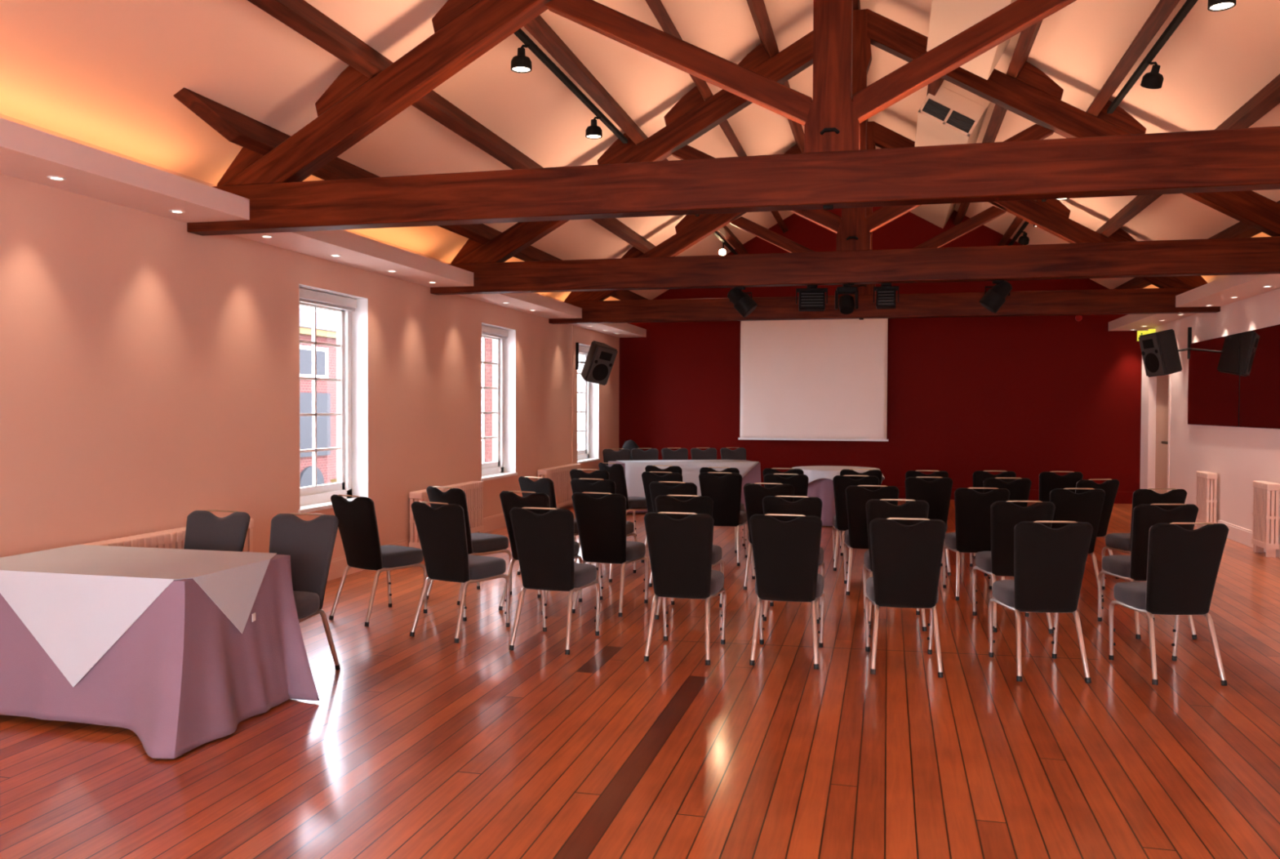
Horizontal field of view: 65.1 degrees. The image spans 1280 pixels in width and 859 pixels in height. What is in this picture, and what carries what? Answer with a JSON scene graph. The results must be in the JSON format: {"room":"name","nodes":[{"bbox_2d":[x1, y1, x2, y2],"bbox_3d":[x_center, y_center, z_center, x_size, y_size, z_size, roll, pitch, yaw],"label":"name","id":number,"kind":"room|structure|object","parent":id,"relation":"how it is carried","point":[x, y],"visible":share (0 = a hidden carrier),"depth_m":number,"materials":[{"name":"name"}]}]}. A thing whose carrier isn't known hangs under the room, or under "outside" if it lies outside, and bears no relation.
{"room":"community hall","nodes":[
{"label":"community hall","id":0,"kind":"room"},
{"bbox_2d":[0,113,619,559],"bbox_3d":[-3.173,-0.422,8.293,0.340,3.600,22.390,1,1,14],"label":"wall","id":1,"kind":"structure","parent":0,"point":[149,366],"depth_m":7.32,"materials":[{"name":"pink paint"}]},
{"bbox_2d":[0,117,646,337],"bbox_3d":[-2.753,-1.575,8.166,0.516,0.145,21.790,1,1,14],"label":"ceiling soffit","id":2,"kind":"structure","parent":1,"relation":"attached to","point":[28,153],"depth_m":6.68,"materials":[{"name":"paint"}]},
{"bbox_2d":[298,284,370,512],"bbox_3d":[-2.904,-0.276,9.198,0.290,1.971,1.210,1,1,14],"label":"window","id":3,"kind":"structure","parent":1,"relation":"in","point":[352,310],"depth_m":9.67,"materials":[{"name":"white paint"}]},
{"bbox_2d":[299,287,356,311],"bbox_3d":[-2.910,-1.193,9.181,0.080,0.115,1.110,1,1,14],"label":"roller blind","id":4,"kind":"object","parent":3,"relation":"attached to","point":[312,297],"depth_m":9.21,"materials":[{"name":"fabric"}]},
{"bbox_2d":[327,503,572,581],"bbox_3d":[-3.004,1.289,8.287,0.022,0.180,21.790,1,1,14],"label":"baseboard","id":5,"kind":"structure","parent":1,"relation":"attached to","point":[337,566],"depth_m":10.33,"materials":[{"name":"pink paint"}]},
{"bbox_2d":[480,322,517,480],"bbox_3d":[-1.949,-0.356,13.056,0.290,1.971,1.220,1,1,14],"label":"window","id":6,"kind":"structure","parent":1,"relation":"in","point":[504,465],"depth_m":13.55,"materials":[{"name":"white paint"}]},
{"bbox_2d":[481,324,508,338],"bbox_3d":[-1.955,-1.273,13.039,0.080,0.115,1.120,1,1,14],"label":"roller blind","id":7,"kind":"object","parent":6,"relation":"attached to","point":[487,331],"depth_m":13.14,"materials":[{"name":"fabric"}]},
{"bbox_2d":[577,342,599,463],"bbox_3d":[-0.990,-0.436,16.928,0.290,1.971,1.280,1,1,14],"label":"window","id":8,"kind":"structure","parent":1,"relation":"in","point":[590,391],"depth_m":17.47,"materials":[{"name":"white paint"}]},
{"bbox_2d":[575,340,617,385],"bbox_3d":[-0.717,-1.036,15.610,0.901,0.710,1.043,1,1,14],"label":"wall speaker","id":9,"kind":"object","parent":1,"relation":"attached to","point":[601,357],"visible":1,"depth_m":15.20,"materials":[{"name":"plastic"}]},
{"bbox_2d":[0,497,1279,858],"bbox_3d":[1.329,1.479,7.218,9.630,0.120,22.390,1,1,14],"label":"floor","id":10,"kind":"structure","parent":0,"point":[426,744],"depth_m":4.71,"materials":[{"name":"brown wood"}]},
{"bbox_2d":[80,518,253,551],"bbox_3d":[-3.313,1.059,6.614,0.150,0.710,2.501,1,1,14],"label":"radiator","id":11,"kind":"object","parent":10,"relation":"on","point":[174,538],"visible":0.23,"depth_m":6.74,"materials":[{"name":"beige metal"}]},
{"bbox_2d":[183,509,250,551],"bbox_3d":[-2.653,0.968,5.907,0.440,0.933,0.602,1,1,16],"label":"banquet chair","id":12,"kind":"object","parent":10,"relation":"on","point":[206,531],"visible":0.36,"depth_m":6.12,"materials":[{"name":"black fabric"}]},
{"bbox_2d":[269,512,340,669],"bbox_3d":[-2.058,0.974,5.750,0.440,0.933,0.602,1,1,13],"label":"banquet chair","id":13,"kind":"object","parent":10,"relation":"on","point":[309,544],"visible":0.64,"depth_m":5.92,"materials":[{"name":"black fabric"}]},
{"bbox_2d":[328,493,427,626],"bbox_3d":[-1.956,0.936,7.507,0.440,0.933,0.602,1,1,34],"label":"banquet chair","id":14,"kind":"object","parent":10,"relation":"on","point":[357,526],"visible":0.98,"depth_m":7.32,"materials":[{"name":"grey fabric"}]},
{"bbox_2d":[408,480,484,549],"bbox_3d":[-2.142,0.976,11.345,0.150,0.680,1.751,1,1,14],"label":"radiator","id":15,"kind":"object","parent":10,"relation":"on","point":[473,490],"visible":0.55,"depth_m":11.67,"materials":[{"name":"beige metal"}]},
{"bbox_2d":[409,501,510,642],"bbox_3d":[-1.253,0.950,7.011,0.440,0.933,0.602,1,1,29],"label":"banquet chair","id":16,"kind":"object","parent":10,"relation":"on","point":[442,531],"visible":1,"depth_m":6.82,"materials":[{"name":"black fabric"}]},
{"bbox_2d":[426,485,511,604],"bbox_3d":[-1.414,0.922,8.292,0.440,0.933,0.602,1,2,38],"label":"banquet chair","id":17,"kind":"object","parent":10,"relation":"on","point":[478,543],"visible":0.45,"depth_m":8.12,"materials":[{"name":"black fabric"}]},
{"bbox_2d":[498,490,582,614],"bbox_3d":[-0.779,0.932,7.924,0.440,0.933,0.602,1,1,26],"label":"banquet chair","id":18,"kind":"object","parent":10,"relation":"on","point":[509,500],"visible":0.45,"depth_m":7.73,"materials":[{"name":"black fabric"}]},
{"bbox_2d":[516,475,591,574],"bbox_3d":[-0.806,0.898,9.491,0.440,0.933,0.602,1,2,40],"label":"banquet chair","id":19,"kind":"object","parent":10,"relation":"on","point":[544,485],"visible":0.34,"depth_m":9.24,"materials":[{"name":"black fabric"}]},
{"bbox_2d":[509,506,599,654],"bbox_3d":[-0.562,0.960,6.695,0.440,0.933,0.602,1,1,17],"label":"banquet chair","id":20,"kind":"object","parent":10,"relation":"on","point":[544,542],"visible":1,"depth_m":6.48,"materials":[{"name":"black fabric"}]},
{"bbox_2d":[537,463,581,507],"bbox_3d":[-1.193,0.897,15.178,0.150,0.680,1.751,1,1,14],"label":"radiator","id":21,"kind":"object","parent":10,"relation":"on","point":[560,475],"visible":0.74,"depth_m":14.98,"materials":[{"name":"beige metal"}]},
{"bbox_2d":[569,468,608,541],"bbox_3d":[-0.447,0.873,10.722,0.440,0.933,0.602,1,1,20],"label":"banquet chair","id":22,"kind":"object","parent":10,"relation":"on","point":[575,473],"visible":0.16,"depth_m":10.44,"materials":[{"name":"black fabric"}]},
{"bbox_2d":[570,478,636,582],"bbox_3d":[-0.337,0.903,9.339,0.440,0.933,0.602,1,1,22],"label":"banquet chair","id":23,"kind":"object","parent":10,"relation":"on","point":[578,485],"visible":0.24,"depth_m":9.08,"materials":[{"name":"black fabric"}]},
{"bbox_2d":[571,491,648,616],"bbox_3d":[-0.231,0.936,7.856,0.440,0.933,0.602,1,1,20],"label":"banquet chair","id":24,"kind":"object","parent":10,"relation":"on","point":[601,522],"visible":0.99,"depth_m":7.64,"materials":[{"name":"black fabric"}]},
{"bbox_2d":[602,448,631,465],"bbox_3d":[-0.341,0.770,15.488,0.440,0.933,0.602,0,1,-6],"label":"banquet chair","id":25,"kind":"object","parent":10,"relation":"on","point":[609,455],"visible":0.32,"depth_m":15.70,"materials":[{"name":"black fabric"}]},
{"bbox_2d":[598,462,647,536],"bbox_3d":[-0.147,0.849,11.863,0.602,0.933,0.440,-1,2,-40],"label":"banquet chair","id":26,"kind":"object","parent":10,"relation":"on","point":[616,471],"visible":0.47,"depth_m":11.65,"materials":[{"name":"black fabric"}]},
{"bbox_2d":[631,448,658,460],"bbox_3d":[0.115,0.767,15.689,0.440,0.933,0.602,0,1,-9],"label":"banquet chair","id":27,"kind":"object","parent":10,"relation":"on","point":[637,454],"visible":0.3,"depth_m":15.91,"materials":[{"name":"black fabric"}]},
{"bbox_2d":[640,471,682,562],"bbox_3d":[0.313,0.884,10.346,0.440,0.933,0.602,1,1,22],"label":"banquet chair","id":28,"kind":"object","parent":10,"relation":"on","point":[647,477],"visible":0.25,"depth_m":10.10,"materials":[{"name":"black fabric"}]},
{"bbox_2d":[648,480,712,586],"bbox_3d":[0.371,0.913,8.998,0.440,0.933,0.602,1,1,20],"label":"banquet chair","id":29,"kind":"object","parent":10,"relation":"on","point":[656,488],"visible":0.27,"depth_m":8.72,"materials":[{"name":"black fabric"}]},
{"bbox_2d":[644,511,726,665],"bbox_3d":[0.297,0.968,6.442,0.440,0.933,0.602,1,1,14],"label":"banquet chair","id":30,"kind":"object","parent":10,"relation":"on","point":[681,550],"visible":1,"depth_m":6.22,"materials":[{"name":"black fabric"}]},
{"bbox_2d":[654,494,724,618],"bbox_3d":[0.384,0.942,7.674,0.440,0.933,0.602,1,1,14],"label":"banquet chair","id":31,"kind":"object","parent":10,"relation":"on","point":[664,503],"visible":0.37,"depth_m":7.41,"materials":[{"name":"black fabric"}]},
{"bbox_2d":[699,466,745,552],"bbox_3d":[0.925,0.868,11.175,0.440,0.933,0.602,1,1,14],"label":"banquet chair","id":32,"kind":"object","parent":10,"relation":"on","point":[706,469],"visible":0.16,"depth_m":10.90,"materials":[{"name":"black fabric"}]},
{"bbox_2d":[698,471,748,565],"bbox_3d":[0.864,0.887,10.296,0.440,0.933,0.602,1,1,14],"label":"banquet chair","id":33,"kind":"object","parent":10,"relation":"on","point":[725,491],"visible":0.81,"depth_m":10.06,"materials":[{"name":"black fabric"}]},
{"bbox_2d":[720,447,746,460],"bbox_3d":[1.569,0.764,16.098,0.440,0.933,0.602,0,1,-12],"label":"banquet chair","id":34,"kind":"object","parent":10,"relation":"on","point":[740,453],"visible":0.35,"depth_m":16.32,"materials":[{"name":"black fabric"}]},
{"bbox_2d":[743,482,794,590],"bbox_3d":[1.168,0.919,8.886,0.440,0.933,0.602,1,1,14],"label":"banquet chair","id":35,"kind":"object","parent":10,"relation":"on","point":[754,493],"visible":0.38,"depth_m":8.65,"materials":[{"name":"black fabric"}]},
{"bbox_2d":[763,473,808,501],"bbox_3d":[1.489,0.893,10.131,0.440,0.933,0.602,0,1,12],"label":"banquet chair","id":36,"kind":"object","parent":10,"relation":"on","point":[800,482],"visible":0.3,"depth_m":9.85,"materials":[{"name":"black fabric"}]},
{"bbox_2d":[749,513,825,668],"bbox_3d":[0.940,0.973,6.355,0.440,0.933,0.602,1,1,13],"label":"banquet chair","id":37,"kind":"object","parent":10,"relation":"on","point":[786,553],"visible":1,"depth_m":6.13,"materials":[{"name":"black fabric"}]},
{"bbox_2d":[762,495,824,623],"bbox_3d":[1.174,0.946,7.635,0.440,0.933,0.602,1,1,13],"label":"banquet chair","id":38,"kind":"object","parent":10,"relation":"on","point":[807,505],"visible":0.3,"depth_m":7.36,"materials":[{"name":"black fabric"}]},
{"bbox_2d":[832,475,879,570],"bbox_3d":[2.134,0.900,9.940,0.440,0.933,0.602,0,1,11],"label":"banquet chair","id":39,"kind":"object","parent":10,"relation":"on","point":[840,522],"visible":0.45,"depth_m":9.73,"materials":[{"name":"black fabric"}]},
{"bbox_2d":[840,468,882,555],"bbox_3d":[2.401,0.879,10.935,0.440,0.933,0.602,0,1,11],"label":"banquet chair","id":40,"kind":"object","parent":10,"relation":"on","point":[877,473],"visible":0.12,"depth_m":10.66,"materials":[{"name":"black fabric"}]},
{"bbox_2d":[843,484,898,595],"bbox_3d":[1.993,0.927,8.681,0.440,0.933,0.602,0,1,10],"label":"banquet chair","id":41,"kind":"object","parent":10,"relation":"on","point":[856,496],"visible":0.58,"depth_m":8.46,"materials":[{"name":"black fabric"}]},
{"bbox_2d":[862,498,928,631],"bbox_3d":[1.879,0.954,7.398,0.440,0.933,0.602,0,1,11],"label":"banquet chair","id":42,"kind":"object","parent":10,"relation":"on","point":[875,508],"visible":0.4,"depth_m":7.12,"materials":[{"name":"black fabric"}]},
{"bbox_2d":[864,517,946,677],"bbox_3d":[1.621,0.980,6.170,0.440,0.933,0.602,0,1,10],"label":"banquet chair","id":43,"kind":"object","parent":10,"relation":"on","point":[906,559],"visible":1,"depth_m":5.95,"materials":[{"name":"black fabric"}]},
{"bbox_2d":[905,476,952,575],"bbox_3d":[2.776,0.906,9.759,0.440,0.933,0.602,0,1,9],"label":"banquet chair","id":44,"kind":"object","parent":10,"relation":"on","point":[937,492],"visible":0.45,"depth_m":9.50,"materials":[{"name":"black fabric"}]},
{"bbox_2d":[942,487,1009,599],"bbox_3d":[2.836,0.934,8.482,0.440,0.933,0.602,0,1,7],"label":"banquet chair","id":45,"kind":"object","parent":10,"relation":"on","point":[972,534],"visible":0.68,"depth_m":8.26,"materials":[{"name":"black fabric"}]},
{"bbox_2d":[972,470,1016,559],"bbox_3d":[3.736,0.888,10.758,0.440,0.933,0.602,0,1,6],"label":"banquet chair","id":46,"kind":"object","parent":10,"relation":"on","point":[979,477],"visible":0.2,"depth_m":10.47,"materials":[{"name":"black fabric"}]},
{"bbox_2d":[969,477,1031,575],"bbox_3d":[3.479,0.910,9.697,0.440,0.933,0.602,0,1,5],"label":"banquet chair","id":47,"kind":"object","parent":10,"relation":"on","point":[1019,489],"visible":0.27,"depth_m":9.42,"materials":[{"name":"black fabric"}]},
{"bbox_2d":[972,500,1055,633],"bbox_3d":[2.719,0.959,7.323,0.440,0.933,0.602,0,1,5],"label":"banquet chair","id":48,"kind":"object","parent":10,"relation":"on","point":[1005,515],"visible":0.58,"depth_m":7.09,"materials":[{"name":"black fabric"}]},
{"bbox_2d":[988,520,1093,682],"bbox_3d":[2.405,0.985,6.050,0.440,0.933,0.602,0,1,4],"label":"banquet chair","id":49,"kind":"object","parent":10,"relation":"on","point":[1050,563],"visible":1,"depth_m":5.83,"materials":[{"name":"black fabric"}]},
{"bbox_2d":[1039,471,1083,501],"bbox_3d":[4.400,0.893,10.687,0.440,0.933,0.602,0,1,5],"label":"banquet chair","id":50,"kind":"object","parent":10,"relation":"on","point":[1049,481],"visible":0.27,"depth_m":10.41,"materials":[{"name":"black fabric"}]},
{"bbox_2d":[1049,488,1105,601],"bbox_3d":[3.599,0.938,8.468,0.440,0.933,0.602,0,1,4],"label":"banquet chair","id":51,"kind":"object","parent":10,"relation":"on","point":[1086,506],"visible":0.53,"depth_m":8.21,"materials":[{"name":"black fabric"}]},
{"bbox_2d":[1075,478,1119,578],"bbox_3d":[4.192,0.916,9.547,0.440,0.933,0.602,0,1,-12],"label":"banquet chair","id":52,"kind":"object","parent":10,"relation":"on","point":[1110,486],"visible":0.43,"depth_m":9.31,"materials":[{"name":"black fabric"}]},
{"bbox_2d":[1101,488,1186,589],"bbox_3d":[4.252,0.940,8.467,0.440,0.933,0.602,0,1,-1],"label":"banquet chair","id":53,"kind":"object","parent":10,"relation":"on","point":[1121,542],"visible":0.33,"depth_m":8.20,"materials":[{"name":"black fabric"}]},
{"bbox_2d":[1097,503,1198,639],"bbox_3d":[3.613,0.966,7.149,0.440,0.933,0.602,0,1,0],"label":"banquet chair","id":54,"kind":"object","parent":10,"relation":"on","point":[1132,567],"visible":0.59,"depth_m":6.91,"materials":[{"name":"black fabric"}]},
{"bbox_2d":[1108,522,1229,685],"bbox_3d":[3.150,0.989,5.998,0.440,0.933,0.602,0,1,2],"label":"banquet chair","id":55,"kind":"object","parent":10,"relation":"on","point":[1183,566],"visible":1,"depth_m":5.78,"materials":[{"name":"black fabric"}]},
{"bbox_2d":[1195,471,1217,528],"bbox_3d":[7.306,0.933,12.962,0.125,0.770,0.571,1,1,14],"label":"radiator","id":56,"kind":"object","parent":10,"relation":"on","point":[1206,482],"visible":0.85,"depth_m":12.73,"materials":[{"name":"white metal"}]},
{"bbox_2d":[1251,480,1279,557],"bbox_3d":[6.804,0.965,10.933,0.125,0.790,0.551,1,1,14],"label":"radiator","id":57,"kind":"object","parent":10,"relation":"on","point":[1265,513],"visible":1,"depth_m":10.72,"materials":[{"name":"beige metal"}]},
{"bbox_3d":[-2.727,1.072,5.298,1.400,0.745,0.830,1,1,14],"label":"banquet table","id":58,"kind":"object","parent":10,"relation":"on","visible":0},
{"bbox_2d":[0,554,319,758],"bbox_3d":[-2.647,1.068,5.138,1.764,0.739,1.139,1,1,14],"label":"tablecloth","id":59,"kind":"object","parent":58,"relation":"on","point":[183,677],"visible":0.78,"depth_m":4.82,"materials":[{"name":"fabric"}]},
{"bbox_2d":[0,544,276,686],"bbox_3d":[-2.692,0.960,5.271,1.460,0.542,0.896,1,1,14],"label":"tablecloth","id":60,"kind":"object","parent":59,"relation":"on","point":[77,601],"visible":1,"depth_m":4.89,"materials":[{"name":"white fabric"}]},
{"bbox_3d":[0.668,0.869,15.303,2.198,0.745,0.640,0,1,-13],"label":"banquet table","id":61,"kind":"object","parent":10,"relation":"on","visible":0},
{"bbox_2d":[608,459,760,512],"bbox_3d":[0.673,0.856,15.282,2.310,0.732,0.711,0,1,-13],"label":"tablecloth","id":62,"kind":"object","parent":61,"relation":"on","point":[753,476],"visible":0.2,"depth_m":15.18,"materials":[{"name":"fabric"}]},
{"bbox_2d":[617,459,759,497],"bbox_3d":[0.724,0.794,15.281,2.078,0.623,0.731,0,1,-13],"label":"tablecloth","id":63,"kind":"object","parent":62,"relation":"on","point":[691,468],"visible":0.34,"depth_m":14.96,"materials":[{"name":"white fabric"}]},
{"bbox_2d":[0,0,1279,301],"bbox_3d":[1.347,-3.104,7.119,9.630,2.990,22.390,1,1,14],"label":"ceiling","id":64,"kind":"structure","parent":0,"point":[107,74],"depth_m":8.11,"materials":[{"name":"beige paint"}]},
{"bbox_2d":[173,87,648,300],"bbox_3d":[-1.317,-2.155,12.463,0.190,0.234,12.736,1,1,14],"label":"purlin","id":65,"kind":"object","parent":64,"relation":"attached to","point":[239,129],"visible":0.52,"depth_m":7.02,"materials":[{"name":"wood"}]},
{"bbox_2d":[247,0,655,253],"bbox_3d":[-1.597,-2.529,7.860,0.190,0.234,21.790,1,1,14],"label":"purlin","id":66,"kind":"object","parent":64,"relation":"attached to","point":[299,15],"visible":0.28,"depth_m":6.92,"materials":[{"name":"wood"}]},
{"bbox_2d":[523,15,747,254],"bbox_3d":[-0.741,-3.023,7.638,0.190,0.234,21.790,1,1,14],"label":"purlin","id":67,"kind":"object","parent":64,"relation":"attached to","point":[538,28],"visible":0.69,"depth_m":8.60,"materials":[{"name":"wood"}]},
{"bbox_2d":[514,28,738,254],"bbox_3d":[-0.795,-2.883,7.608,0.044,0.040,21.300,1,1,14],"label":"track","id":68,"kind":"object","parent":67,"relation":"attached to","point":[519,33],"visible":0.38,"depth_m":8.54,"materials":[{"name":"black metal"}]},
{"bbox_2d":[511,44,531,73],"bbox_3d":[-0.885,-2.774,7.478,0.156,0.189,0.156,1,1,14],"label":"track spotlight","id":69,"kind":"object","parent":68,"relation":"attached to","point":[520,64],"visible":1,"depth_m":7.44,"materials":[{"name":"black metal"}]},
{"bbox_2d":[644,0,788,233],"bbox_3d":[-0.041,-3.427,7.456,0.190,0.234,21.790,1,1,14],"label":"purlin","id":70,"kind":"object","parent":64,"relation":"attached to","point":[656,6],"visible":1,"depth_m":9.88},
{"bbox_2d":[746,0,804,153],"bbox_3d":[0.611,-3.803,7.287,0.190,0.234,21.790,1,1,14],"label":"purlin","id":71,"kind":"object","parent":64,"relation":"attached to","point":[757,9],"visible":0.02,"depth_m":9.62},
{"bbox_2d":[910,203,955,228],"bbox_3d":[4.794,-3.769,16.288,0.743,0.637,2.270,1,1,14],"label":"ceiling vent","id":72,"kind":"object","parent":64,"relation":"in","point":[938,215],"visible":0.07,"depth_m":16.62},
{"bbox_2d":[914,80,990,146],"bbox_3d":[3.787,-3.652,12.305,0.783,0.706,2.150,1,1,14],"label":"ceiling vent","id":73,"kind":"object","parent":64,"relation":"in","point":[955,115],"visible":0.76,"depth_m":11.30,"materials":[{"name":"paint"}]},
{"bbox_2d":[926,0,1017,79],"bbox_3d":[2.826,-3.592,8.371,0.758,0.663,2.250,1,1,14],"label":"duct","id":74,"kind":"object","parent":64,"relation":"in","point":[948,19],"visible":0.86,"depth_m":8.58,"materials":[{"name":"paint"}]},
{"bbox_2d":[953,19,1043,225],"bbox_3d":[2.892,-3.400,6.731,0.190,0.234,21.790,1,1,14],"label":"purlin","id":75,"kind":"object","parent":64,"relation":"attached to","point":[1027,37],"visible":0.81,"depth_m":9.42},
{"bbox_2d":[997,0,1180,245],"bbox_3d":[3.589,-2.983,6.566,0.190,0.234,21.790,1,1,14],"label":"purlin","id":76,"kind":"object","parent":64,"relation":"attached to","point":[1164,8],"visible":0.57,"depth_m":7.94,"materials":[{"name":"wood"}]},
{"bbox_2d":[1007,0,1198,245],"bbox_3d":[3.631,-2.842,6.513,0.044,0.040,21.300,1,1,14],"label":"track","id":77,"kind":"object","parent":76,"relation":"attached to","point":[1188,5],"visible":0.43,"depth_m":7.69,"materials":[{"name":"black metal"}]},
{"bbox_2d":[1140,62,1163,88],"bbox_3d":[4.007,-2.753,7.838,0.155,0.208,0.174,0,1,6],"label":"track spotlight","id":78,"kind":"object","parent":77,"relation":"attached to","point":[1153,79],"visible":1,"depth_m":7.78,"materials":[{"name":"black metal"}]},
{"bbox_2d":[1095,74,1279,237],"bbox_3d":[4.442,-2.473,6.366,0.190,0.234,21.790,1,1,14],"label":"purlin","id":79,"kind":"object","parent":64,"relation":"attached to","point":[1268,98],"visible":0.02,"depth_m":8.02,"materials":[{"name":"wood"}]},
{"bbox_2d":[1114,200,1279,288],"bbox_3d":[6.333,-2.084,10.571,0.190,0.234,12.736,1,1,14],"label":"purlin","id":80,"kind":"object","parent":64,"relation":"attached to","point":[1240,229],"visible":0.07,"depth_m":10.81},
{"bbox_2d":[618,206,1142,491],"bbox_3d":[4.008,-1.761,17.843,8.990,5.920,0.250,1,1,14],"label":"wall","id":81,"kind":"structure","parent":0,"point":[1027,396],"depth_m":17.41,"materials":[{"name":"red paint"}]},
{"bbox_2d":[737,318,888,441],"bbox_3d":[3.077,-1.025,17.857,2.720,2.440,0.200,1,1,14],"label":"projection screen","id":82,"kind":"object","parent":81,"relation":"attached to","point":[819,380],"visible":0.88,"depth_m":17.82,"materials":[{"name":"fabric"}]},
{"bbox_2d":[760,484,1133,503],"bbox_3d":[3.964,1.101,17.773,8.990,0.200,0.022,1,1,14],"label":"baseboard","id":83,"kind":"structure","parent":81,"relation":"attached to","point":[1122,497],"depth_m":17.07,"materials":[{"name":"red paint"}]},
{"bbox_2d":[1139,275,1279,539],"bbox_3d":[5.865,-0.338,6.058,0.300,3.600,22.390,1,1,14],"label":"wall","id":84,"kind":"structure","parent":0,"point":[1239,456],"depth_m":12.58,"materials":[{"name":"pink paint"}]},
{"bbox_2d":[186,0,1279,235],"bbox_3d":[1.128,-2.711,6.165,8.990,2.700,0.192,1,1,14],"label":"roof truss","id":85,"kind":"object","parent":84,"relation":"attached to","point":[832,172],"visible":0.91,"depth_m":6.26,"materials":[{"name":"brown wood"}]},
{"bbox_2d":[430,8,1279,294],"bbox_3d":[2.076,-2.790,9.994,8.990,2.700,0.192,1,1,14],"label":"roof truss","id":86,"kind":"object","parent":84,"relation":"attached to","point":[1033,96],"visible":0.61,"depth_m":9.88,"materials":[{"name":"brown wood"}]},
{"bbox_2d":[727,286,757,317],"bbox_3d":[1.064,-1.327,10.435,0.317,0.323,0.218,1,1,14],"label":"spotlight","id":87,"kind":"object","parent":86,"relation":"hanging from","point":[744,304],"visible":0.99,"depth_m":10.38,"materials":[{"name":"black metal"}]},
{"bbox_2d":[795,284,827,311],"bbox_3d":[1.759,-1.346,10.261,0.320,0.260,0.220,0,1,7],"label":"light","id":88,"kind":"object","parent":86,"relation":"hanging from","point":[811,298],"visible":0.99,"depth_m":10.18,"materials":[{"name":"black metal"}]},
{"bbox_2d":[835,284,858,314],"bbox_3d":[2.099,-1.321,10.182,0.230,0.303,0.226,0,1,8],"label":"light","id":89,"kind":"object","parent":86,"relation":"hanging from","point":[846,304],"visible":1,"depth_m":10.13,"materials":[{"name":"black metal"}]},
{"bbox_2d":[873,283,898,309],"bbox_3d":[2.476,-1.344,10.083,0.250,0.250,0.220,1,1,14],"label":"light","id":90,"kind":"object","parent":86,"relation":"hanging from","point":[886,293],"visible":1,"depth_m":10.01,"materials":[{"name":"black metal"}]},
{"bbox_2d":[978,280,1012,313],"bbox_3d":[3.490,-1.305,9.834,0.307,0.328,0.218,1,1,14],"label":"stage light","id":91,"kind":"object","parent":86,"relation":"hanging from","point":[994,298],"visible":0.97,"depth_m":9.77,"materials":[{"name":"black metal"}]},
{"bbox_2d":[548,121,1220,324],"bbox_3d":[3.030,-2.870,13.847,8.990,2.700,0.192,1,1,14],"label":"roof truss","id":92,"kind":"object","parent":84,"relation":"attached to","point":[1051,215],"visible":0.47,"depth_m":13.63,"materials":[{"name":"brown wood"}]},
{"bbox_2d":[1146,373,1171,493],"bbox_3d":[8.129,0.170,15.569,0.162,2.190,1.320,1,1,14],"label":"door","id":93,"kind":"structure","parent":84,"relation":"in","point":[1158,415],"depth_m":15.95,"materials":[{"name":"beige paint"}]},
{"bbox_2d":[1138,327,1191,377],"bbox_3d":[7.207,-1.066,13.687,0.770,0.704,0.768,1,1,14],"label":"wall speaker","id":94,"kind":"object","parent":84,"relation":"attached to","point":[1159,349],"visible":1,"depth_m":13.46,"materials":[{"name":"plastic"}]},
{"bbox_2d":[1108,273,1279,330],"bbox_3d":[5.471,-1.499,6.131,0.520,0.145,21.790,1,1,14],"label":"soffit","id":95,"kind":"structure","parent":84,"relation":"attached to","point":[1218,292],"depth_m":11.82,"materials":[{"name":"paint"}]},
{"bbox_2d":[1187,333,1240,426],"bbox_3d":[7.405,-0.612,12.956,0.028,1.120,2.090,1,1,14],"label":"wall mirror","id":96,"kind":"object","parent":84,"relation":"attached to","point":[1214,364],"visible":1,"depth_m":12.80,"materials":[{"name":"red mirror"}]},
{"bbox_2d":[1194,519,1279,557],"bbox_3d":[5.702,1.370,6.133,0.022,0.180,21.790,1,1,14],"label":"baseboard","id":97,"kind":"structure","parent":84,"relation":"attached to","point":[1243,535],"depth_m":11.87,"materials":[{"name":"pink paint"}]},
{"bbox_2d":[1239,324,1279,428],"bbox_3d":[6.895,-0.569,10.898,0.028,1.120,2.090,1,1,14],"label":"wall mirror","id":98,"kind":"object","parent":84,"relation":"attached to","point":[1260,360],"visible":1,"depth_m":11.26,"materials":[{"name":"red mirror"}]},
{"bbox_3d":[2.704,0.914,13.878,1.160,0.736,1.160,1,1,14],"label":"round table","id":99,"kind":"object","parent":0,"visible":0},
{"bbox_2d":[807,478,835,525],"bbox_3d":[2.705,0.905,13.876,1.262,0.728,1.260,1,1,14],"label":"tablecloth","id":100,"kind":"object","parent":99,"relation":"on","point":[822,488],"visible":0.26,"depth_m":13.32,"materials":[{"name":"fabric"}]},
{"bbox_2d":[792,465,884,483],"bbox_3d":[2.707,0.680,13.875,1.324,0.290,1.320,1,1,14],"label":"tablecloth","id":101,"kind":"object","parent":100,"relation":"on","point":[813,473],"visible":0.37,"depth_m":13.47,"materials":[{"name":"white fabric"}]},
{"label":"outside","id":102,"kind":"structure","parent":0,"visible":0},
{"bbox_2d":[481,441,580,462],"bbox_3d":[-25.675,1.824,32.154,54.745,0.100,90.000,1,1,14],"label":"courtyard","id":103,"kind":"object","parent":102,"point":[578,443],"depth_m":64.28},
{"bbox_2d":[299,307,337,487],"bbox_3d":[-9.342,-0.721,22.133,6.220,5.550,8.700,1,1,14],"label":"window panes","id":104,"kind":"structure","parent":103,"relation":"on","point":[326,460],"depth_m":20.88,"materials":[{"name":"glass"}]},
{"bbox_2d":[484,337,492,462],"bbox_3d":[-2.167,-0.365,15.109,0.230,5.200,0.400,1,1,14],"label":"brick pier","id":105,"kind":"structure","parent":103,"relation":"on","point":[488,342],"depth_m":14.92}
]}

